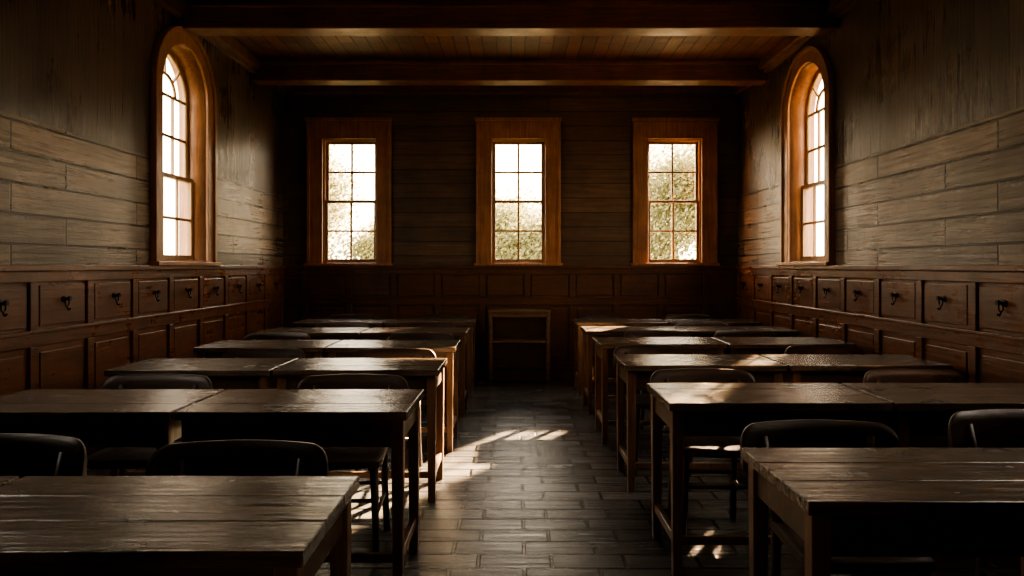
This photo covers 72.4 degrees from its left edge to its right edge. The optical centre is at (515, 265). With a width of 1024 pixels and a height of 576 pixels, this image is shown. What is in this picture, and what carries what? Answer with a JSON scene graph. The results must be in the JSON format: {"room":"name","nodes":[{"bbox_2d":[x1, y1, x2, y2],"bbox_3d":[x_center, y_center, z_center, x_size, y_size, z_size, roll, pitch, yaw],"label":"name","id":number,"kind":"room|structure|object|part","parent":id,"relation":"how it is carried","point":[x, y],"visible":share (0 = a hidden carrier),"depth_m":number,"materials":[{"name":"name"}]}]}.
{"room":"classroom","nodes":[
{"label":"classroom","id":0,"kind":"room"},
{"bbox_2d":[0,0,282,265],"bbox_3d":[-2.940,-0.435,3.450,0.220,3.530,10.540,0,0,0],"label":"wall","id":1,"kind":"structure","parent":0,"point":[75,74],"depth_m":4.77,"materials":[{"name":"brown wood"}]},
{"bbox_2d":[0,265,286,470],"bbox_3d":[-2.796,0.662,3.416,0.067,1.335,10.029,0,0,0],"label":"wainscot","id":2,"kind":"structure","parent":1,"relation":"attached to","point":[44,344],"depth_m":4.84,"materials":[{"name":"brown wood"}]},
{"bbox_2d":[0,300,8,316],"bbox_3d":[-2.774,0.231,3.790,0.047,0.091,0.044,0,0,0],"label":"coat hook","id":3,"kind":"object","parent":2,"relation":"attached to","point":[5,303],"visible":1,"depth_m":3.79,"materials":[{"name":"black metal"}]},
{"bbox_2d":[62,296,71,310],"bbox_3d":[-2.774,0.231,4.330,0.047,0.091,0.044,0,0,0],"label":"coat hook","id":4,"kind":"object","parent":2,"relation":"attached to","point":[64,298],"visible":1,"depth_m":4.33,"materials":[{"name":"black metal"}]},
{"bbox_2d":[112,293,120,304],"bbox_3d":[-2.774,0.231,4.870,0.047,0.091,0.044,0,0,0],"label":"coat hook","id":5,"kind":"object","parent":2,"relation":"attached to","point":[114,295],"visible":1,"depth_m":4.86,"materials":[{"name":"black metal"}]},
{"bbox_2d":[153,290,160,301],"bbox_3d":[-2.774,0.231,5.410,0.047,0.091,0.044,0,0,0],"label":"coat hook","id":6,"kind":"object","parent":2,"relation":"attached to","point":[155,292],"visible":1,"depth_m":5.40,"materials":[{"name":"black metal"}]},
{"bbox_2d":[186,288,192,297],"bbox_3d":[-2.774,0.231,5.950,0.047,0.091,0.044,0,0,0],"label":"coat hook","id":7,"kind":"object","parent":2,"relation":"attached to","point":[187,289],"visible":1,"depth_m":5.94,"materials":[{"name":"black metal"}]},
{"bbox_2d":[213,286,219,295],"bbox_3d":[-2.774,0.231,6.490,0.047,0.091,0.044,0,0,0],"label":"coat hook","id":8,"kind":"object","parent":2,"relation":"attached to","point":[214,287],"visible":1,"depth_m":6.48,"materials":[{"name":"black metal"}]},
{"bbox_2d":[150,26,216,261],"bbox_3d":[-2.803,-1.015,5.955,0.055,1.991,1.100,0,0,0],"label":"window frame","id":9,"kind":"structure","parent":1,"relation":"attached to","point":[166,33],"depth_m":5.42,"materials":[{"name":"brown wood"}]},
{"bbox_2d":[163,44,205,261],"bbox_3d":[-2.941,-0.955,5.955,0.238,1.850,0.840,0,0,0],"label":"lining","id":10,"kind":"object","parent":1,"relation":"attached to","point":[196,93],"visible":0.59,"depth_m":6.36,"materials":[{"name":"brown wood"}]},
{"bbox_2d":[163,50,192,259],"bbox_3d":[-2.967,-0.955,5.955,0.075,1.810,0.800,0,0,0],"label":"window","id":11,"kind":"structure","parent":10,"relation":"attached to","point":[189,220],"depth_m":6.22,"materials":[{"name":"brown wood"}]},
{"bbox_2d":[163,71,176,98],"bbox_3d":[-2.988,-1.554,5.955,0.021,0.192,0.380,0,0,0],"label":"muntin","id":12,"kind":"object","parent":11,"relation":"attached to","point":[166,74],"depth_m":6.08,"materials":[{"name":"brown wood"}]},
{"bbox_2d":[164,61,180,82],"bbox_3d":[-2.987,-1.710,5.955,0.019,0.259,0.550,0,0,0],"label":"muntin","id":13,"kind":"object","parent":11,"relation":"attached to","point":[178,73],"visible":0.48,"depth_m":6.12,"materials":[{"name":"brown wood"}]},
{"bbox_3d":[-2.987,-1.308,5.955,0.035,1.105,0.800,0,0,0],"label":"upper sash","id":14,"kind":"part","parent":11,"relation":"part of","materials":[{"name":"clear glass"}]},
{"bbox_2d":[148,261,220,265],"bbox_3d":[-2.797,-0.019,5.955,0.105,0.034,1.140,0,0,0],"label":"sill","id":15,"kind":"structure","parent":1,"relation":"attached to","point":[158,263],"depth_m":5.76,"materials":[{"name":"brown wood"}]},
{"bbox_2d":[152,0,290,95],"bbox_3d":[-2.775,-2.129,3.450,0.110,0.138,10.100,0,0,0],"label":"trim","id":16,"kind":"structure","parent":1,"relation":"attached to","point":[228,45],"depth_m":6.74,"materials":[{"name":"brown wood"}]},
{"bbox_2d":[187,0,829,59],"bbox_3d":[-0.065,-2.250,3.450,5.970,0.100,10.540,0,0,0],"label":"ceiling","id":17,"kind":"structure","parent":0,"point":[262,47],"depth_m":7.02,"materials":[{"name":"brown wood"}]},
{"bbox_2d":[176,1,840,35],"bbox_3d":[-0.065,-2.089,5.930,5.535,0.224,0.280,0,0,0],"label":"ceiling beam","id":18,"kind":"structure","parent":17,"relation":"attached to","point":[204,18],"depth_m":5.82,"materials":[{"name":"brown wood"}]},
{"bbox_2d":[252,60,767,85],"bbox_3d":[-0.065,-2.090,7.590,5.532,0.222,0.280,0,0,0],"label":"ceiling beam","id":19,"kind":"structure","parent":17,"relation":"attached to","point":[272,72],"depth_m":7.48,"materials":[{"name":"brown wood"}]},
{"bbox_2d":[283,93,737,265],"bbox_3d":[-0.065,-0.435,8.610,5.530,3.530,0.220,0,0,0],"label":"wall","id":20,"kind":"structure","parent":0,"point":[434,136],"depth_m":8.50,"materials":[{"name":"brown wood"}]},
{"bbox_2d":[304,117,393,265],"bbox_3d":[-2.020,-0.896,8.467,1.070,1.788,0.105,0,0,0],"label":"window frame","id":21,"kind":"structure","parent":20,"relation":"attached to","point":[318,129],"depth_m":8.46,"materials":[{"name":"brown wood"}]},
{"bbox_2d":[323,139,375,262],"bbox_3d":[-2.020,-0.790,8.610,0.670,1.520,0.240,0,0,0],"label":"lining","id":22,"kind":"object","parent":20,"relation":"attached to","point":[324,140],"visible":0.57,"depth_m":8.49,"materials":[{"name":"brown wood"}]},
{"bbox_2d":[325,142,374,261],"bbox_3d":[-2.020,-0.790,8.605,0.630,1.480,0.080,0,0,0],"label":"window","id":23,"kind":"structure","parent":22,"relation":"attached to","point":[328,172],"depth_m":8.57,"materials":[{"name":"brown wood"}]},
{"bbox_2d":[284,266,736,375],"bbox_3d":[-0.065,0.662,8.466,5.528,1.335,0.067,0,0,0],"label":"wainscot","id":24,"kind":"structure","parent":20,"relation":"attached to","point":[310,292],"depth_m":8.47,"materials":[{"name":"brown wood"}]},
{"bbox_2d":[291,86,729,94],"bbox_3d":[-0.065,-2.139,8.450,5.270,0.118,0.100,0,0,0],"label":"trim","id":25,"kind":"structure","parent":20,"relation":"attached to","point":[296,90],"depth_m":8.40,"materials":[{"name":"brown wood"}]},
{"bbox_2d":[492,139,544,262],"bbox_3d":[0.030,-0.790,8.610,0.670,1.520,0.240,0,0,0],"label":"lining","id":26,"kind":"object","parent":20,"relation":"attached to","point":[493,140],"visible":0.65,"depth_m":8.49,"materials":[{"name":"brown wood"}]},
{"bbox_2d":[493,142,543,261],"bbox_3d":[0.030,-0.790,8.605,0.630,1.480,0.080,0,0,0],"label":"window","id":27,"kind":"structure","parent":26,"relation":"attached to","point":[495,172],"depth_m":8.57,"materials":[{"name":"brown wood"}]},
{"bbox_2d":[474,117,562,265],"bbox_3d":[0.030,-0.896,8.467,1.070,1.788,0.105,0,0,0],"label":"window frame","id":28,"kind":"structure","parent":20,"relation":"attached to","point":[487,128],"depth_m":8.46,"materials":[{"name":"brown wood"}]},
{"bbox_2d":[648,139,700,262],"bbox_3d":[1.925,-0.790,8.610,0.670,1.520,0.240,0,0,0],"label":"lining","id":29,"kind":"object","parent":20,"relation":"attached to","point":[649,140],"visible":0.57,"depth_m":8.50,"materials":[{"name":"brown wood"}]},
{"bbox_2d":[649,142,698,261],"bbox_3d":[1.925,-0.790,8.605,0.630,1.480,0.080,0,0,0],"label":"window","id":30,"kind":"structure","parent":29,"relation":"attached to","point":[671,172],"depth_m":8.57,"materials":[{"name":"brown wood"}]},
{"bbox_2d":[630,117,720,265],"bbox_3d":[1.925,-0.896,8.467,1.070,1.788,0.105,0,0,0],"label":"window frame","id":31,"kind":"structure","parent":20,"relation":"attached to","point":[705,129],"depth_m":8.46,"materials":[{"name":"brown wood"}]},
{"bbox_2d":[87,376,1020,575],"bbox_3d":[-0.065,1.390,3.450,5.970,0.120,10.540,0,0,0],"label":"floor","id":32,"kind":"structure","parent":0,"point":[529,485],"depth_m":3.90,"materials":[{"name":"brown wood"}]},
{"bbox_2d":[0,476,19,486],"bbox_3d":[-1.835,0.955,1.679,0.924,0.750,0.518,0,0,0],"label":"school desk","id":33,"kind":"object","parent":32,"relation":"on","point":[4,480],"visible":0.29,"depth_m":1.91,"materials":[{"name":"brown wood"}]},
{"bbox_2d":[0,433,87,477],"bbox_3d":[-1.649,0.941,2.080,0.550,0.784,0.444,0,0,2],"label":"chair","id":34,"kind":"object","parent":32,"relation":"on","point":[22,455],"visible":0.61,"depth_m":2.26,"materials":[{"name":"brown wood"}]},
{"bbox_2d":[0,389,223,449],"bbox_3d":[-1.835,0.955,3.039,0.924,0.750,0.518,0,0,0],"label":"school desk","id":35,"kind":"object","parent":32,"relation":"on","point":[97,417],"visible":0.5,"depth_m":2.81,"materials":[{"name":"brown wood"}]},
{"bbox_2d":[86,374,211,475],"bbox_3d":[-1.800,0.941,3.353,0.550,0.784,0.444,0,0,0],"label":"chair","id":36,"kind":"object","parent":32,"relation":"on","point":[121,458],"visible":0.3,"depth_m":3.51,"materials":[{"name":"brown wood"}]},
{"bbox_2d":[0,476,358,575],"bbox_3d":[-0.895,0.955,1.679,0.924,0.750,0.518,0,0,0],"label":"school desk","id":37,"kind":"object","parent":32,"relation":"on","point":[50,525],"visible":1,"depth_m":1.59,"materials":[{"name":"brown wood"}]},
{"bbox_2d":[104,358,297,475],"bbox_3d":[-1.835,0.955,4.159,0.924,0.750,0.518,0,0,0],"label":"school desk","id":38,"kind":"object","parent":32,"relation":"on","point":[223,373],"visible":0.35,"depth_m":3.94,"materials":[{"name":"brown wood"}]},
{"bbox_2d":[145,439,328,475],"bbox_3d":[-0.850,0.941,1.994,0.550,0.784,0.444,0,0,-1],"label":"chair","id":39,"kind":"object","parent":32,"relation":"on","point":[245,457],"visible":0.44,"depth_m":2.18,"materials":[{"name":"brown wood"}]},
{"bbox_2d":[221,348,305,358],"bbox_3d":[-1.661,0.941,4.463,0.550,0.784,0.444,0,0,-2],"label":"chair","id":40,"kind":"object","parent":32,"relation":"on","point":[249,352],"visible":0.21,"depth_m":4.65,"materials":[{"name":"brown wood"}]},
{"bbox_2d":[193,340,340,357],"bbox_3d":[-1.835,0.955,5.239,0.924,0.750,0.518,0,0,0],"label":"school desk","id":41,"kind":"object","parent":32,"relation":"on","point":[311,348],"visible":0.34,"depth_m":5.08,"materials":[{"name":"brown wood"}]},
{"bbox_2d":[243,333,310,339],"bbox_3d":[-1.950,0.941,5.549,0.550,0.784,0.444,0,0,0],"label":"chair","id":42,"kind":"object","parent":32,"relation":"on","point":[253,336],"visible":0.13,"depth_m":5.74,"materials":[{"name":"brown wood"}]},
{"bbox_2d":[175,389,423,575],"bbox_3d":[-0.895,0.955,3.039,0.924,0.750,0.518,0,0,0],"label":"school desk","id":43,"kind":"object","parent":32,"relation":"on","point":[321,417],"visible":0.79,"depth_m":2.81,"materials":[{"name":"brown wood"}]},
{"bbox_2d":[253,327,370,388],"bbox_3d":[-1.835,0.955,6.359,0.924,0.750,0.518,0,0,0],"label":"school desk","id":44,"kind":"object","parent":32,"relation":"on","point":[315,333],"visible":0.3,"depth_m":6.20,"materials":[{"name":"brown wood"}]},
{"bbox_2d":[293,319,390,327],"bbox_3d":[-1.835,0.955,7.459,0.924,0.750,0.518,0,0,0],"label":"school desk","id":45,"kind":"object","parent":32,"relation":"on","point":[307,322],"visible":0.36,"depth_m":7.32,"materials":[{"name":"brown wood"}]},
{"bbox_2d":[314,322,369,326],"bbox_3d":[-1.700,0.941,6.677,0.550,0.784,0.444,0,0,0],"label":"chair","id":46,"kind":"object","parent":32,"relation":"on","point":[321,324],"visible":0.16,"depth_m":6.87,"materials":[{"name":"brown wood"}]},
{"bbox_2d":[297,374,407,551],"bbox_3d":[-0.811,0.941,3.342,0.550,0.784,0.444,0,0,-2],"label":"chair","id":47,"kind":"object","parent":32,"relation":"on","point":[339,458],"visible":0.39,"depth_m":3.47,"materials":[{"name":"brown wood"}]},
{"bbox_2d":[273,358,446,502],"bbox_3d":[-0.895,0.955,4.159,0.924,0.750,0.518,0,0,0],"label":"school desk","id":48,"kind":"object","parent":32,"relation":"on","point":[427,374],"visible":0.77,"depth_m":3.94,"materials":[{"name":"brown wood"}]},
{"bbox_2d":[325,340,460,451],"bbox_3d":[-0.895,0.955,5.239,0.924,0.750,0.519,0,0,0],"label":"school desk","id":49,"kind":"object","parent":32,"relation":"on","point":[448,349],"visible":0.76,"depth_m":5.03,"materials":[{"name":"brown wood"}]},
{"bbox_2d":[352,348,435,470],"bbox_3d":[-0.800,0.941,4.465,0.550,0.784,0.444,0,0,-1],"label":"chair","id":50,"kind":"object","parent":32,"relation":"on","point":[377,352],"visible":0.2,"depth_m":4.65,"materials":[{"name":"brown wood"}]},
{"bbox_2d":[360,327,469,417],"bbox_3d":[-0.895,0.955,6.359,0.924,0.750,0.519,0,0,0],"label":"school desk","id":51,"kind":"object","parent":32,"relation":"on","point":[374,333],"visible":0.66,"depth_m":6.13,"materials":[{"name":"brown wood"}]},
{"bbox_2d":[387,332,453,404],"bbox_3d":[-0.780,0.941,5.559,0.550,0.784,0.444,0,0,1],"label":"chair","id":52,"kind":"object","parent":32,"relation":"on","point":[419,335],"visible":0.17,"depth_m":5.75,"materials":[{"name":"brown wood"}]},
{"bbox_2d":[400,322,455,409],"bbox_3d":[-0.851,0.941,6.676,0.550,0.784,0.444,0,0,-3],"label":"chair","id":53,"kind":"object","parent":32,"relation":"on","point":[407,324],"visible":0.13,"depth_m":6.86,"materials":[{"name":"brown wood"}]},
{"bbox_2d":[384,319,476,394],"bbox_3d":[-0.895,0.955,7.459,0.924,0.750,0.518,0,0,0],"label":"school desk","id":54,"kind":"object","parent":32,"relation":"on","point":[470,323],"visible":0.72,"depth_m":7.24,"materials":[{"name":"brown wood"}]},
{"bbox_2d":[422,314,469,388],"bbox_3d":[-0.800,0.941,7.774,0.550,0.784,0.444,0,0,0],"label":"chair","id":55,"kind":"object","parent":32,"relation":"on","point":[429,316],"visible":0.18,"depth_m":7.96,"materials":[{"name":"brown wood"}]},
{"bbox_2d":[488,308,550,380],"bbox_3d":[0.040,0.917,8.260,0.730,0.825,0.320,0,0,0],"label":"bookcase","id":56,"kind":"object","parent":32,"relation":"on","point":[519,338],"visible":1,"depth_m":8.39,"materials":[{"name":"brown wood"}]},
{"bbox_2d":[581,314,628,374],"bbox_3d":[1.001,0.941,7.775,0.550,0.784,0.444,0,0,2],"label":"chair","id":57,"kind":"object","parent":32,"relation":"on","point":[587,316],"visible":0.2,"depth_m":7.96,"materials":[{"name":"brown wood"}]},
{"bbox_2d":[573,319,667,394],"bbox_3d":[1.095,0.955,7.459,0.944,0.750,0.519,0,0,0],"label":"school desk","id":58,"kind":"object","parent":32,"relation":"on","point":[578,333],"visible":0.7,"depth_m":7.22,"materials":[{"name":"brown wood"}]},
{"bbox_2d":[581,326,691,414],"bbox_3d":[1.095,0.955,6.489,0.944,0.750,0.519,0,0,0],"label":"school desk","id":59,"kind":"object","parent":32,"relation":"on","point":[589,332],"visible":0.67,"depth_m":6.29,"materials":[{"name":"brown wood"}]},
{"bbox_2d":[613,345,693,475],"bbox_3d":[0.941,0.941,4.653,0.550,0.784,0.444,0,0,1],"label":"chair","id":60,"kind":"object","parent":32,"relation":"on","point":[643,401],"visible":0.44,"depth_m":4.81,"materials":[{"name":"brown wood"}]},
{"bbox_2d":[624,330,687,429],"bbox_3d":[1.181,0.941,5.763,0.550,0.784,0.444,0,0,2],"label":"chair","id":61,"kind":"object","parent":32,"relation":"on","point":[640,333],"visible":0.15,"depth_m":5.95,"materials":[{"name":"brown wood"}]},
{"bbox_2d":[592,337,726,443],"bbox_3d":[1.095,0.955,5.459,0.944,0.750,0.518,0,0,0],"label":"school desk","id":62,"kind":"object","parent":32,"relation":"on","point":[605,347],"visible":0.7,"depth_m":5.24,"materials":[{"name":"brown wood"}]},
{"bbox_2d":[664,314,712,318],"bbox_3d":[1.951,0.941,7.775,0.550,0.784,0.444,0,0,2],"label":"chair","id":63,"kind":"object","parent":32,"relation":"on","point":[670,316],"visible":0.14,"depth_m":7.97,"materials":[{"name":"brown wood"}]},
{"bbox_2d":[613,354,786,491],"bbox_3d":[1.110,0.955,4.339,0.944,0.750,0.519,0,0,0],"label":"school desk","id":64,"kind":"object","parent":32,"relation":"on","point":[635,370],"visible":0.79,"depth_m":4.12,"materials":[{"name":"brown wood"}]},
{"bbox_2d":[674,321,727,326],"bbox_3d":[1.840,0.941,6.800,0.550,0.784,0.444,0,0,-1],"label":"chair","id":65,"kind":"object","parent":32,"relation":"on","point":[679,323],"visible":0.18,"depth_m":6.99,"materials":[{"name":"brown wood"}]},
{"bbox_2d":[650,368,754,534],"bbox_3d":[0.981,0.941,3.536,0.550,0.784,0.444,0,0,1],"label":"chair","id":66,"kind":"object","parent":32,"relation":"on","point":[694,446],"visible":0.42,"depth_m":3.66,"materials":[{"name":"brown wood"}]},
{"bbox_2d":[660,319,761,325],"bbox_3d":[2.060,0.955,7.459,0.944,0.750,0.519,0,0,0],"label":"school desk","id":67,"kind":"object","parent":32,"relation":"on","point":[731,322],"visible":0.24,"depth_m":7.31,"materials":[{"name":"brown wood"}]},
{"bbox_2d":[681,326,799,337],"bbox_3d":[2.060,0.955,6.489,0.944,0.750,0.519,0,0,0],"label":"school desk","id":68,"kind":"object","parent":32,"relation":"on","point":[697,331],"visible":0.27,"depth_m":6.39,"materials":[{"name":"brown wood"}]},
{"bbox_2d":[714,330,778,336],"bbox_3d":[1.950,0.941,5.775,0.550,0.784,0.444,0,0,1],"label":"chair","id":69,"kind":"object","parent":32,"relation":"on","point":[728,333],"visible":0.16,"depth_m":5.97,"materials":[{"name":"brown wood"}]},
{"bbox_2d":[646,383,891,575],"bbox_3d":[1.120,0.955,3.219,0.944,0.750,0.518,0,0,0],"label":"school desk","id":70,"kind":"object","parent":32,"relation":"on","point":[689,409],"visible":0.76,"depth_m":3.00,"materials":[{"name":"brown wood"}]},
{"bbox_2d":[711,337,856,354],"bbox_3d":[2.060,0.955,5.459,0.944,0.750,0.518,0,0,0],"label":"school desk","id":71,"kind":"object","parent":32,"relation":"on","point":[735,345],"visible":0.24,"depth_m":5.24,"materials":[{"name":"brown wood"}]},
{"bbox_2d":[785,345,864,353],"bbox_3d":[2.120,0.941,4.648,0.550,0.784,0.444,0,0,0],"label":"chair","id":72,"kind":"object","parent":32,"relation":"on","point":[801,349],"visible":0.21,"depth_m":4.84,"materials":[{"name":"brown wood"}]},
{"bbox_2d":[740,419,935,575],"bbox_3d":[1.060,0.941,2.284,0.550,0.784,0.444,0,0,0],"label":"chair","id":73,"kind":"object","parent":32,"relation":"on","point":[801,433],"visible":0.5,"depth_m":2.44,"materials":[{"name":"brown wood"}]},
{"bbox_2d":[760,354,952,384],"bbox_3d":[2.075,0.955,4.339,0.944,0.750,0.518,0,0,0],"label":"school desk","id":74,"kind":"object","parent":32,"relation":"on","point":[801,368],"visible":0.32,"depth_m":4.12,"materials":[{"name":"brown wood"}]},
{"bbox_2d":[741,448,1023,575],"bbox_3d":[1.190,0.955,1.979,0.944,0.750,0.518,0,0,0],"label":"school desk","id":75,"kind":"object","parent":32,"relation":"on","point":[841,502],"visible":1,"depth_m":1.78,"materials":[{"name":"brown wood"}]},
{"bbox_2d":[863,368,967,447],"bbox_3d":[2.109,0.941,3.534,0.550,0.784,0.444,0,0,-2],"label":"chair","id":76,"kind":"object","parent":32,"relation":"on","point":[899,375],"visible":0.24,"depth_m":3.71,"materials":[{"name":"brown wood"}]},
{"bbox_2d":[841,383,1023,575],"bbox_3d":[2.085,0.955,3.219,0.944,0.750,0.518,0,0,0],"label":"school desk","id":77,"kind":"object","parent":32,"relation":"on","point":[918,409],"visible":0.34,"depth_m":3.04,"materials":[{"name":"brown wood"}]},
{"bbox_2d":[948,409,1023,575],"bbox_3d":[1.901,0.941,2.471,0.550,0.784,0.444,0,0,1],"label":"chair","id":78,"kind":"object","parent":32,"relation":"on","point":[981,428],"visible":0.63,"depth_m":2.65,"materials":[{"name":"brown wood"}]},
{"bbox_2d":[738,0,1023,265],"bbox_3d":[2.810,-0.435,3.450,0.220,3.530,10.540,0,0,0],"label":"wall","id":79,"kind":"structure","parent":0,"point":[929,94],"depth_m":4.74,"materials":[{"name":"brown wood"}]},
{"bbox_2d":[730,0,862,95],"bbox_3d":[2.645,-2.129,3.450,0.110,0.138,10.100,0,0,0],"label":"trim","id":80,"kind":"structure","parent":79,"relation":"attached to","point":[787,47],"depth_m":6.74,"materials":[{"name":"brown wood"}]},
{"bbox_2d":[776,262,835,265],"bbox_3d":[2.667,-0.019,6.470,0.105,0.034,1.140,0,0,0],"label":"sill","id":81,"kind":"structure","parent":79,"relation":"attached to","point":[777,263],"depth_m":6.33,"materials":[{"name":"brown wood"}]},
{"bbox_2d":[790,62,823,261],"bbox_3d":[2.811,-0.955,6.470,0.238,1.850,0.840,0,0,0],"label":"lining","id":82,"kind":"object","parent":79,"relation":"attached to","point":[803,82],"visible":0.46,"depth_m":6.87,"materials":[{"name":"brown wood"}]},
{"bbox_2d":[801,69,823,260],"bbox_3d":[2.837,-0.955,6.470,0.075,1.810,0.800,0,0,0],"label":"window","id":83,"kind":"structure","parent":82,"relation":"attached to","point":[819,182],"depth_m":6.77,"materials":[{"name":"brown wood"}]},
{"bbox_3d":[2.857,-1.308,6.470,0.035,1.105,0.800,0,0,0],"label":"upper sash","id":84,"kind":"part","parent":83,"relation":"part of","materials":[{"name":"clear glass"}]},
{"bbox_2d":[812,87,818,97],"bbox_3d":[2.857,-1.710,6.470,0.019,0.259,0.550,0,0,0],"label":"muntin","id":85,"kind":"object","parent":83,"relation":"attached to","point":[813,88],"visible":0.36,"depth_m":6.66,"materials":[{"name":"brown wood"}]},
{"bbox_2d":[815,88,823,110],"bbox_3d":[2.857,-1.554,6.470,0.021,0.192,0.380,0,0,0],"label":"muntin","id":86,"kind":"object","parent":83,"relation":"attached to","point":[821,92],"depth_m":6.60,"materials":[{"name":"brown wood"}]},
{"bbox_2d":[780,46,834,261],"bbox_3d":[2.672,-1.015,6.470,0.055,1.991,1.100,0,0,0],"label":"window frame","id":87,"kind":"structure","parent":79,"relation":"attached to","point":[819,51],"depth_m":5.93,"materials":[{"name":"brown wood"}]},
{"bbox_2d":[735,265,1023,382],"bbox_3d":[2.666,0.662,3.416,0.067,1.335,10.029,0,0,0],"label":"wainscot","id":88,"kind":"structure","parent":79,"relation":"attached to","point":[967,334],"depth_m":4.73,"materials":[{"name":"brown wood"}]},
{"bbox_2d":[797,286,802,294],"bbox_3d":[2.644,0.231,6.520,0.047,0.091,0.044,0,0,0],"label":"coat hook","id":89,"kind":"object","parent":88,"relation":"attached to","point":[798,287],"visible":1,"depth_m":6.51,"materials":[{"name":"black metal"}]},
{"bbox_2d":[822,288,828,297],"bbox_3d":[2.644,0.231,5.980,0.047,0.091,0.044,0,0,0],"label":"coat hook","id":90,"kind":"object","parent":88,"relation":"attached to","point":[823,289],"visible":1,"depth_m":5.97,"materials":[{"name":"black metal"}]},
{"bbox_2d":[853,290,860,300],"bbox_3d":[2.644,0.231,5.440,0.047,0.091,0.044,0,0,0],"label":"coat hook","id":91,"kind":"object","parent":88,"relation":"attached to","point":[858,292],"visible":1,"depth_m":5.43,"materials":[{"name":"black metal"}]},
{"bbox_2d":[890,292,898,304],"bbox_3d":[2.644,0.231,4.900,0.047,0.091,0.044,0,0,0],"label":"coat hook","id":92,"kind":"object","parent":88,"relation":"attached to","point":[896,295],"visible":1,"depth_m":4.89,"materials":[{"name":"black metal"}]},
{"bbox_2d":[936,296,945,309],"bbox_3d":[2.644,0.231,4.360,0.047,0.091,0.044,0,0,0],"label":"coat hook","id":93,"kind":"object","parent":88,"relation":"attached to","point":[938,298],"visible":1,"depth_m":4.35,"materials":[{"name":"black metal"}]},
{"bbox_2d":[995,300,1006,316],"bbox_3d":[2.644,0.231,3.820,0.047,0.091,0.044,0,0,0],"label":"coat hook","id":94,"kind":"object","parent":88,"relation":"attached to","point":[1003,303],"visible":1,"depth_m":3.81,"materials":[{"name":"black metal"}]},
{"label":"outside","id":95,"kind":"structure","parent":0,"visible":0},
{"bbox_3d":[0.000,1.645,15.000,120.000,0.370,150.000,0,0,0],"label":"ground","id":96,"kind":"structure","parent":95,"visible":0},
{"bbox_2d":[329,145,367,258],"bbox_3d":[-13.217,-3.518,44.259,8.492,9.980,8.344,0,0,28],"label":"leafy tree","id":97,"kind":"object","parent":96,"relation":"on","point":[334,208],"visible":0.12,"depth_m":43.94,"materials":[{"name":"green plant"}]},
{"bbox_2d":[330,218,373,258],"bbox_3d":[-7.966,-1.119,48.368,9.479,5.385,11.447,0,0,-16],"label":"leafy tree","id":98,"kind":"object","parent":96,"relation":"on","point":[364,245],"visible":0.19,"depth_m":45.70,"materials":[{"name":"green plant"}]},
{"bbox_2d":[496,188,540,258],"bbox_3d":[0.683,-1.746,43.849,10.781,6.441,11.398,0,0,-38],"label":"leafy tree","id":99,"kind":"object","parent":96,"relation":"on","point":[506,213],"visible":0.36,"depth_m":40.97,"materials":[{"name":"green plant"}]},
{"bbox_2d":[650,145,695,258],"bbox_3d":[9.852,-3.863,44.534,11.295,11.045,10.888,0,0,12],"label":"leafy tree","id":100,"kind":"object","parent":96,"relation":"on","point":[683,184],"visible":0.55,"depth_m":41.69,"materials":[{"name":"green plant"}]}
]}

